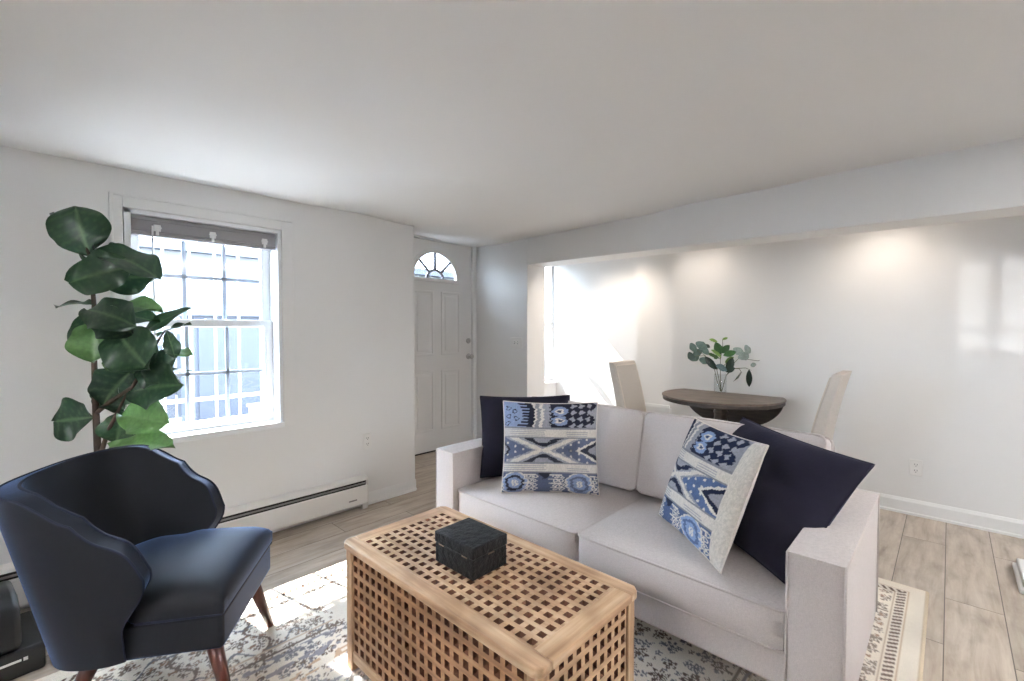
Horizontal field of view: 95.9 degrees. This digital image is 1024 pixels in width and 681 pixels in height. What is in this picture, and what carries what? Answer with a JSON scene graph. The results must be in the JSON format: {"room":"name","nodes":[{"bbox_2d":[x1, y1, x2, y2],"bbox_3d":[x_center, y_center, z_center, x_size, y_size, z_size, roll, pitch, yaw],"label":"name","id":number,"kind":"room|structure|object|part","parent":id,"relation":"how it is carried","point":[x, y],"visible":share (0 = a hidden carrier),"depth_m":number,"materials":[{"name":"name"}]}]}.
{"room":"living room","nodes":[
{"label":"living room","id":0,"kind":"room"},
{"bbox_2d":[0,145,414,608],"bbox_3d":[-2.437,0.002,2.139,0.250,2.500,4.550,1,2,43],"label":"wall","id":1,"kind":"structure","parent":0,"point":[353,273],"depth_m":2.93,"materials":[{"name":"paint"}]},
{"bbox_2d":[0,474,368,607],"bbox_3d":[-2.202,1.133,2.188,0.064,0.236,3.300,1,2,43],"label":"baseboard heater","id":2,"kind":"object","parent":1,"relation":"attached to","point":[283,511],"visible":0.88,"depth_m":2.98,"materials":[{"name":"metal"}]},
{"bbox_2d":[108,191,294,442],"bbox_3d":[-1.800,-0.103,2.749,0.230,1.327,0.905,1,2,43],"label":"window","id":3,"kind":"structure","parent":1,"relation":"in","point":[276,320],"depth_m":2.87,"materials":[{"name":"paint"}]},
{"bbox_3d":[-1.854,-0.378,2.787,0.032,0.595,0.724,1,2,43],"label":"sash","id":4,"kind":"part","parent":3,"relation":"part of","materials":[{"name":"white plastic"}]},
{"bbox_2d":[131,214,275,337],"bbox_3d":[-1.766,-0.297,2.705,0.068,0.748,0.717,1,2,43],"label":"window blind","id":5,"kind":"object","parent":3,"relation":"attached to","point":[153,227],"visible":0.92,"depth_m":2.64,"materials":[{"name":"plastic"}]},
{"bbox_3d":[-1.771,-0.660,2.700,0.042,0.022,0.717,1,2,43],"label":"head rail","id":6,"kind":"part","parent":5,"relation":"part of","materials":[{"name":"white plastic"}]},
{"bbox_3d":[-1.771,-0.580,2.702,0.056,0.022,0.717,1,2,43],"label":"rail","id":7,"kind":"part","parent":5,"relation":"part of","materials":[{"name":"white plastic"}]},
{"bbox_3d":[-1.825,0.201,2.775,0.032,0.651,0.724,1,2,43],"label":"sash","id":8,"kind":"part","parent":3,"relation":"part of","materials":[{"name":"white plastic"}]},
{"bbox_3d":[-1.813,0.544,2.753,0.230,0.034,0.794,1,2,43],"label":"sill","id":9,"kind":"part","parent":3,"relation":"part of","materials":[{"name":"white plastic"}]},
{"bbox_2d":[160,238,262,420],"bbox_3d":[-1.935,-0.079,2.901,0.083,1.420,0.990,1,2,43],"label":"guard","id":10,"kind":"object","parent":1,"relation":"attached to","point":[238,311],"visible":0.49,"depth_m":2.97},
{"bbox_2d":[363,433,371,448],"bbox_3d":[-1.069,0.743,3.413,0.010,0.114,0.070,1,2,43],"label":"wall outlet","id":11,"kind":"object","parent":1,"relation":"attached to","point":[367,438],"visible":1,"depth_m":3.41,"materials":[{"name":"white plastic"}]},
{"bbox_2d":[369,479,415,504],"bbox_3d":[-0.930,1.169,3.567,0.014,0.090,0.450,1,2,43],"label":"baseboard","id":12,"kind":"structure","parent":1,"relation":"attached to","point":[399,489],"depth_m":3.57,"materials":[{"name":"paint"}]},
{"bbox_2d":[414,235,472,439],"bbox_3d":[-0.850,-0.073,4.933,0.150,2.500,1.690,1,2,43],"label":"wall","id":13,"kind":"structure","parent":0,"point":[415,236],"depth_m":5.26,"materials":[{"name":"paint"}]},
{"bbox_2d":[414,238,473,455],"bbox_3d":[-0.768,0.064,4.934,0.134,2.226,0.900,1,2,43],"label":"door","id":14,"kind":"structure","parent":13,"relation":"in","point":[443,356],"depth_m":4.97,"materials":[{"name":"paint"}]},
{"bbox_3d":[-0.916,0.640,4.800,0.008,0.640,0.260,1,2,43],"label":"raised panel","id":15,"kind":"part","parent":14,"relation":"part of","materials":[{"name":"paint"}]},
{"bbox_3d":[-0.916,-0.179,4.778,0.008,0.680,0.260,1,2,43],"label":"raised panel","id":16,"kind":"part","parent":14,"relation":"part of","materials":[{"name":"paint"}]},
{"bbox_3d":[-0.668,0.633,5.062,0.008,0.640,0.260,1,2,43],"label":"raised panel","id":17,"kind":"part","parent":14,"relation":"part of","materials":[{"name":"paint"}]},
{"bbox_3d":[-0.668,-0.186,5.039,0.008,0.680,0.260,1,2,43],"label":"raised panel","id":18,"kind":"part","parent":14,"relation":"part of","materials":[{"name":"paint"}]},
{"bbox_3d":[-0.469,0.179,5.208,0.074,0.068,0.068,1,2,43],"label":"knob","id":19,"kind":"part","parent":14,"relation":"part of","materials":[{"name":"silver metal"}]},
{"bbox_2d":[472,247,476,439],"bbox_3d":[-0.753,0.056,4.918,0.016,2.242,0.998,1,2,43],"label":"trim","id":20,"kind":"structure","parent":13,"relation":"attached to","point":[473,248],"depth_m":5.25,"materials":[{"name":"paint"}]},
{"bbox_2d":[476,239,544,434],"bbox_3d":[-0.029,-0.079,5.119,0.786,2.500,0.290,1,2,43],"label":"wall","id":21,"kind":"structure","parent":0,"point":[510,292],"depth_m":4.93,"materials":[{"name":"paint"}]},
{"bbox_2d":[511,337,521,347],"bbox_3d":[0.041,0.024,4.842,0.164,0.114,0.020,1,2,43],"label":"light switch","id":22,"kind":"object","parent":21,"relation":"attached to","point":[516,342],"visible":1,"depth_m":4.84,"materials":[{"name":"white plastic"}]},
{"bbox_2d":[0,0,1023,246],"bbox_3d":[-0.170,-1.052,1.028,6.500,0.432,6.100,1,2,43],"label":"ceiling","id":23,"kind":"structure","parent":0,"point":[469,123],"depth_m":1.77,"materials":[{"name":"paint"}]},
{"bbox_2d":[11,451,1023,680],"bbox_3d":[0.243,1.344,1.529,6.500,0.150,7.300,1,2,43],"label":"floor","id":24,"kind":"structure","parent":0,"point":[975,630],"depth_m":2.52,"materials":[{"name":"brown wood"}]},
{"bbox_2d":[0,581,45,680],"bbox_3d":[-2.098,1.123,1.672,0.342,0.285,0.540,1,2,38],"label":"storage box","id":25,"kind":"object","parent":24,"relation":"on","point":[22,646],"visible":0.96,"depth_m":1.74,"materials":[{"name":"black plastic"}]},
{"bbox_3d":[-2.117,1.073,1.647,0.319,0.185,0.480,1,2,38],"label":"lid","id":26,"kind":"part","parent":25,"relation":"part of","materials":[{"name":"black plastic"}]},
{"bbox_2d":[45,206,192,451],"bbox_3d":[-1.750,0.329,2.051,0.685,1.852,0.290,0,2,17],"label":"leaf plant","id":27,"kind":"object","parent":24,"relation":"on","point":[138,374],"visible":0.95,"depth_m":2.02,"materials":[{"name":"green plant"}]},
{"bbox_2d":[34,561,928,680],"bbox_3d":[-0.095,1.258,1.741,2.386,0.009,3.746,1,2,43],"label":"area rug","id":28,"kind":"object","parent":24,"relation":"on","point":[307,638],"visible":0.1,"depth_m":1.88,"materials":[{"name":"white fabric"}]},
{"bbox_2d":[0,444,273,680],"bbox_3d":[-1.342,0.850,1.719,0.708,0.818,0.707,0,2,-12],"label":"armchair","id":29,"kind":"object","parent":28,"relation":"on","point":[119,555],"visible":1,"depth_m":1.52,"materials":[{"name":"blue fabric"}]},
{"bbox_3d":[-1.409,1.139,1.508,0.142,0.252,0.053,-1,2,-25],"label":"leg","id":30,"kind":"part","parent":29,"relation":"part of","materials":[{"name":"brown wood"}]},
{"bbox_3d":[-1.259,0.961,1.740,0.500,0.120,0.535,0,2,-12],"label":"seat rail","id":31,"kind":"part","parent":29,"relation":"part of","materials":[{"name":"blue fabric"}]},
{"bbox_2d":[128,527,272,623],"bbox_3d":[-1.260,0.839,1.736,0.515,0.119,0.544,0,2,-12],"label":"seat cushion","id":32,"kind":"object","parent":29,"relation":"on","point":[198,573],"depth_m":1.64,"materials":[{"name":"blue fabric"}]},
{"bbox_3d":[-1.006,1.138,1.586,0.112,0.247,0.053,1,2,23],"label":"leg","id":33,"kind":"part","parent":29,"relation":"part of","materials":[{"name":"brown wood"}]},
{"bbox_3d":[-1.090,1.127,1.991,0.053,0.247,0.112,2,2,45],"label":"leg","id":34,"kind":"part","parent":29,"relation":"part of","materials":[{"name":"brown wood"}]},
{"bbox_2d":[344,506,636,680],"bbox_3d":[-0.125,1.011,1.607,0.982,0.490,0.490,1,2,43],"label":"coffee table","id":35,"kind":"object","parent":28,"relation":"on","point":[544,614],"visible":0.89,"depth_m":1.43,"materials":[{"name":"brown wood"}]},
{"bbox_3d":[-0.606,1.020,1.768,0.038,0.463,0.038,1,2,43],"label":"leg","id":36,"kind":"part","parent":35,"relation":"part of","materials":[{"name":"brown wood"}]},
{"bbox_3d":[-0.275,1.205,1.454,0.882,0.041,0.022,1,2,43],"label":"rail","id":37,"kind":"part","parent":35,"relation":"part of","materials":[{"name":"brown wood"}]},
{"bbox_2d":[435,518,506,580],"bbox_3d":[-0.142,0.714,1.595,0.202,0.106,0.160,1,2,43],"label":"decorative box","id":38,"kind":"object","parent":35,"relation":"on","point":[469,547],"visible":1,"depth_m":1.55,"materials":[{"name":"black"}]},
{"bbox_3d":[-0.143,0.680,1.595,0.200,0.038,0.158,1,2,43],"label":"lid","id":39,"kind":"part","parent":38,"relation":"part of","materials":[{"name":"black"}]},
{"bbox_3d":[0.062,1.038,1.136,0.038,0.463,0.038,1,2,43],"label":"leg","id":40,"kind":"part","parent":35,"relation":"part of","materials":[{"name":"brown wood"}]},
{"bbox_3d":[0.356,1.029,1.446,0.038,0.463,0.038,1,2,43],"label":"leg","id":41,"kind":"part","parent":35,"relation":"part of","materials":[{"name":"brown wood"}]},
{"bbox_2d":[436,396,879,680],"bbox_3d":[0.546,0.803,2.254,1.890,0.871,0.848,1,2,43],"label":"sofa","id":42,"kind":"object","parent":28,"relation":"on","point":[816,625],"visible":0.67,"depth_m":1.72,"materials":[{"name":"beige fabric"}]},
{"bbox_3d":[-0.094,0.843,2.841,0.156,0.502,0.818,1,2,43],"label":"armrest","id":43,"kind":"part","parent":42,"relation":"part of","materials":[{"name":"beige fabric"}]},
{"bbox_2d":[480,395,569,477],"bbox_3d":[0.081,0.551,2.682,0.538,0.454,0.187,0,2,-1],"label":"throw pillow","id":44,"kind":"object","parent":42,"relation":"on","point":[492,415],"visible":0.34,"depth_m":2.63,"materials":[{"name":"fabric"}]},
{"bbox_2d":[501,401,599,495],"bbox_3d":[0.198,0.555,2.408,0.506,0.462,0.192,0,2,4],"label":"throw pillow","id":45,"kind":"object","parent":42,"relation":"on","point":[549,447],"visible":1,"depth_m":2.35,"materials":[{"name":"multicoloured fabric"}]},
{"bbox_2d":[459,476,643,560],"bbox_3d":[0.212,0.874,2.478,0.787,0.218,0.701,1,2,43],"label":"seat cushion","id":46,"kind":"object","parent":42,"relation":"on","point":[553,521],"depth_m":2.24,"materials":[{"name":"beige fabric"}]},
{"bbox_2d":[568,402,645,488],"bbox_3d":[0.415,0.572,2.685,0.781,0.426,0.256,1,2,43],"label":"cushion","id":47,"kind":"object","parent":42,"relation":"on","point":[620,430],"depth_m":2.43,"materials":[{"name":"beige fabric"}]},
{"bbox_2d":[579,495,784,649],"bbox_3d":[0.784,0.890,1.933,0.787,0.218,0.701,1,2,43],"label":"seat cushion","id":48,"kind":"object","parent":42,"relation":"on","point":[742,606],"depth_m":1.68,"materials":[{"name":"beige fabric"}]},
{"bbox_3d":[0.544,1.015,2.258,1.582,0.122,0.745,1,2,43],"label":"seat","id":49,"kind":"part","parent":42,"relation":"part of","materials":[{"name":"beige fabric"}]},
{"bbox_2d":[658,417,768,573],"bbox_3d":[0.778,0.579,1.852,0.210,0.442,0.509,0,2,-5],"label":"throw pillow","id":50,"kind":"object","parent":42,"relation":"on","point":[710,486],"visible":1,"depth_m":1.73,"materials":[{"name":"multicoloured fabric"}]},
{"bbox_3d":[0.788,0.579,1.853,0.190,0.438,0.500,0,2,-7],"label":"panel","id":51,"kind":"part","parent":50,"relation":"part of","materials":[{"name":"beige fabric"}]},
{"bbox_2d":[638,413,830,497],"bbox_3d":[0.989,0.588,2.141,0.781,0.426,0.260,1,2,43],"label":"cushion","id":52,"kind":"object","parent":42,"relation":"on","point":[662,436],"depth_m":2.26,"materials":[{"name":"beige fabric"}]},
{"bbox_2d":[732,417,874,583],"bbox_3d":[0.989,0.584,1.824,0.330,0.444,0.634,0,2,-15],"label":"throw pillow","id":53,"kind":"object","parent":42,"relation":"on","point":[799,485],"visible":0.54,"depth_m":1.64,"materials":[{"name":"fabric"}]},
{"bbox_3d":[0.994,0.584,1.825,0.320,0.437,0.628,0,2,-15],"label":"panel","id":54,"kind":"part","parent":53,"relation":"part of","materials":[{"name":"fabric"}]},
{"bbox_3d":[1.165,0.875,1.648,0.156,0.502,0.818,1,2,43],"label":"armrest","id":55,"kind":"part","parent":42,"relation":"part of","materials":[{"name":"beige fabric"}]},
{"bbox_2d":[608,360,645,411],"bbox_3d":[1.198,0.698,4.093,0.580,1.007,0.406,1,2,43],"label":"dining chair","id":56,"kind":"object","parent":24,"relation":"on","point":[628,392],"visible":0.26,"depth_m":4.15,"materials":[{"name":"beige fabric"}]},
{"bbox_2d":[662,388,786,424],"bbox_3d":[1.650,0.830,3.741,0.930,0.752,0.715,1,2,43],"label":"dining table","id":57,"kind":"object","parent":24,"relation":"on","point":[726,406],"visible":0.68,"depth_m":3.74,"materials":[{"name":"brown wood"}]},
{"bbox_3d":[1.770,0.366,3.928,0.100,0.165,0.100,1,2,43],"label":"glass vase","id":58,"kind":"object","parent":57,"relation":"on","visible":0},
{"bbox_2d":[687,341,720,390],"bbox_3d":[1.628,0.219,3.892,0.300,0.425,0.062,0,2,-3],"label":"leafy branch","id":59,"kind":"object","parent":58,"relation":"in","point":[702,346],"visible":0.98,"depth_m":3.89,"materials":[{"name":"green plant"}]},
{"bbox_2d":[704,356,726,390],"bbox_3d":[1.705,0.283,3.873,0.180,0.299,0.076,0,2,-13],"label":"leafy branch","id":60,"kind":"object","parent":58,"relation":"in","point":[711,364],"visible":1,"depth_m":3.86,"materials":[{"name":"green plant"}]},
{"bbox_2d":[709,337,735,391],"bbox_3d":[1.765,0.204,3.900,0.228,0.463,0.089,0,2,0],"label":"leafy branch","id":61,"kind":"object","parent":58,"relation":"in","point":[718,350],"visible":0.98,"depth_m":3.89,"materials":[{"name":"green plant"}]},
{"bbox_3d":[1.782,0.207,3.921,0.134,0.458,0.024,0,2,11],"label":"stem","id":62,"kind":"part","parent":61,"relation":"part of","materials":[{"name":"green plant"}]},
{"bbox_2d":[722,345,759,389],"bbox_3d":[1.954,0.234,3.904,0.345,0.394,0.049,0,2,3],"label":"leafy branch","id":63,"kind":"object","parent":58,"relation":"in","point":[743,355],"visible":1,"depth_m":3.90,"materials":[{"name":"green plant"}]},
{"bbox_3d":[1.951,0.290,3.907,0.340,0.282,0.025,0,2,4],"label":"stem","id":64,"kind":"part","parent":63,"relation":"part of","materials":[{"name":"green plant"}]},
{"bbox_2d":[811,370,851,439],"bbox_3d":[2.084,0.718,3.364,0.580,1.007,0.406,1,2,43],"label":"dining chair","id":65,"kind":"object","parent":24,"relation":"on","point":[824,424],"visible":0.3,"depth_m":3.10,"materials":[{"name":"beige fabric"}]},
{"bbox_2d":[1012,558,1023,593],"bbox_3d":[2.748,1.217,2.299,0.328,0.062,0.370,1,2,43],"label":"plinth","id":66,"kind":"object","parent":24,"relation":"on","point":[1018,567],"visible":1,"depth_m":2.40,"materials":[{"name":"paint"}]},
{"bbox_2d":[545,266,555,395],"bbox_3d":[0.236,0.009,5.593,0.150,2.300,0.760,1,2,43],"label":"wall","id":67,"kind":"structure","parent":0,"point":[550,389],"depth_m":5.83,"materials":[{"name":"paint"}]},
{"bbox_2d":[545,266,557,384],"bbox_3d":[0.368,-0.213,5.661,0.140,1.500,0.468,1,2,43],"label":"window","id":68,"kind":"structure","parent":67,"relation":"in","point":[549,323],"depth_m":5.83,"materials":[{"name":"white plastic"}]},
{"bbox_3d":[0.345,-0.229,5.694,0.060,1.470,0.445,1,2,43],"label":"frame","id":69,"kind":"part","parent":68,"relation":"part of","materials":[{"name":"white plastic"}]},
{"bbox_3d":[0.390,0.522,5.660,0.080,0.030,0.468,1,2,43],"label":"sill","id":70,"kind":"part","parent":68,"relation":"part of","materials":[{"name":"paint"}]},
{"bbox_2d":[556,257,636,405],"bbox_3d":[1.036,0.009,5.565,1.350,2.300,0.300,1,2,43],"label":"wall","id":71,"kind":"structure","parent":0,"point":[596,302],"depth_m":5.43,"materials":[{"name":"paint"}]},
{"bbox_2d":[637,253,672,413],"bbox_3d":[1.645,0.028,4.885,0.470,2.300,0.450,1,2,43],"label":"wall","id":72,"kind":"structure","parent":0,"point":[655,272],"depth_m":4.74,"materials":[{"name":"paint"}]},
{"bbox_2d":[645,403,671,413],"bbox_3d":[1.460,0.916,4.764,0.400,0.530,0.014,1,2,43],"label":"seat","id":73,"kind":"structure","parent":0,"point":[646,404],"depth_m":4.71,"materials":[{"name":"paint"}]},
{"bbox_2d":[527,137,1023,266],"bbox_3d":[2.270,-0.982,2.914,5.550,0.575,0.290,1,2,43],"label":"beam","id":74,"kind":"structure","parent":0,"point":[981,182],"depth_m":2.97,"materials":[{"name":"paint"}]},
{"bbox_2d":[671,215,1023,520],"bbox_3d":[3.324,0.074,3.167,4.330,2.300,0.634,1,2,43],"label":"wall","id":75,"kind":"structure","parent":0,"point":[927,322],"depth_m":3.30,"materials":[{"name":"paint"}]},
{"bbox_2d":[909,459,922,476],"bbox_3d":[2.819,0.888,3.224,0.070,0.114,0.010,1,2,43],"label":"wall outlet","id":76,"kind":"object","parent":75,"relation":"attached to","point":[915,466],"visible":1,"depth_m":3.22,"materials":[{"name":"white plastic"}]},
{"bbox_2d":[856,488,1023,538],"bbox_3d":[3.044,1.175,3.011,4.180,0.108,0.020,1,2,43],"label":"baseboard","id":77,"kind":"structure","parent":75,"relation":"attached to","point":[957,516],"depth_m":3.09,"materials":[{"name":"paint"}]},
{"label":"outside","id":78,"kind":"structure","parent":0,"visible":0},
{"bbox_2d":[159,351,545,423],"bbox_3d":[-9.368,1.105,14.427,26.600,0.130,36.000,1,2,43],"label":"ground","id":79,"kind":"structure","parent":78,"point":[172,420],"depth_m":7.51,"materials":[{"name":"white"}]},
{"bbox_2d":[158,331,181,418],"bbox_3d":[-5.407,0.529,6.865,0.070,1.330,2.700,1,2,43],"label":"fence","id":80,"kind":"object","parent":79,"relation":"on","point":[171,409],"visible":0.04,"depth_m":7.08,"materials":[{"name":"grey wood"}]},
{"bbox_2d":[177,309,263,421],"bbox_3d":[-4.261,0.384,6.870,0.980,1.720,1.150,1,2,43],"label":"garden shed","id":81,"kind":"object","parent":79,"relation":"on","point":[203,358],"visible":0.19,"depth_m":6.50,"materials":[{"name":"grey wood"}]},
{"bbox_3d":[-3.974,0.478,6.565,0.020,1.350,0.800,1,2,43],"label":"door","id":82,"kind":"part","parent":81,"relation":"part of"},
{"bbox_2d":[246,402,263,413],"bbox_3d":[-3.024,1.038,5.997,0.440,0.460,0.640,1,2,43],"label":"planter box","id":83,"kind":"object","parent":79,"relation":"on","point":[253,408],"visible":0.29,"depth_m":5.78,"materials":[{"name":"white"}]},
{"bbox_2d":[139,237,454,367],"bbox_3d":[-9.148,-0.598,12.105,4.450,3.400,23.400,1,2,43],"label":"sky","id":84,"kind":"structure","parent":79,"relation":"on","point":[201,255],"depth_m":11.05,"materials":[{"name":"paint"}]},
{"bbox_3d":[-8.424,-1.138,9.888,0.030,1.240,0.940,1,2,43],"label":"pane","id":85,"kind":"part","parent":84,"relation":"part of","materials":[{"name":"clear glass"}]},
{"bbox_3d":[-6.773,-1.185,11.629,0.030,1.240,0.940,1,2,43],"label":"pane","id":86,"kind":"part","parent":84,"relation":"part of","materials":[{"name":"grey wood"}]}
]}

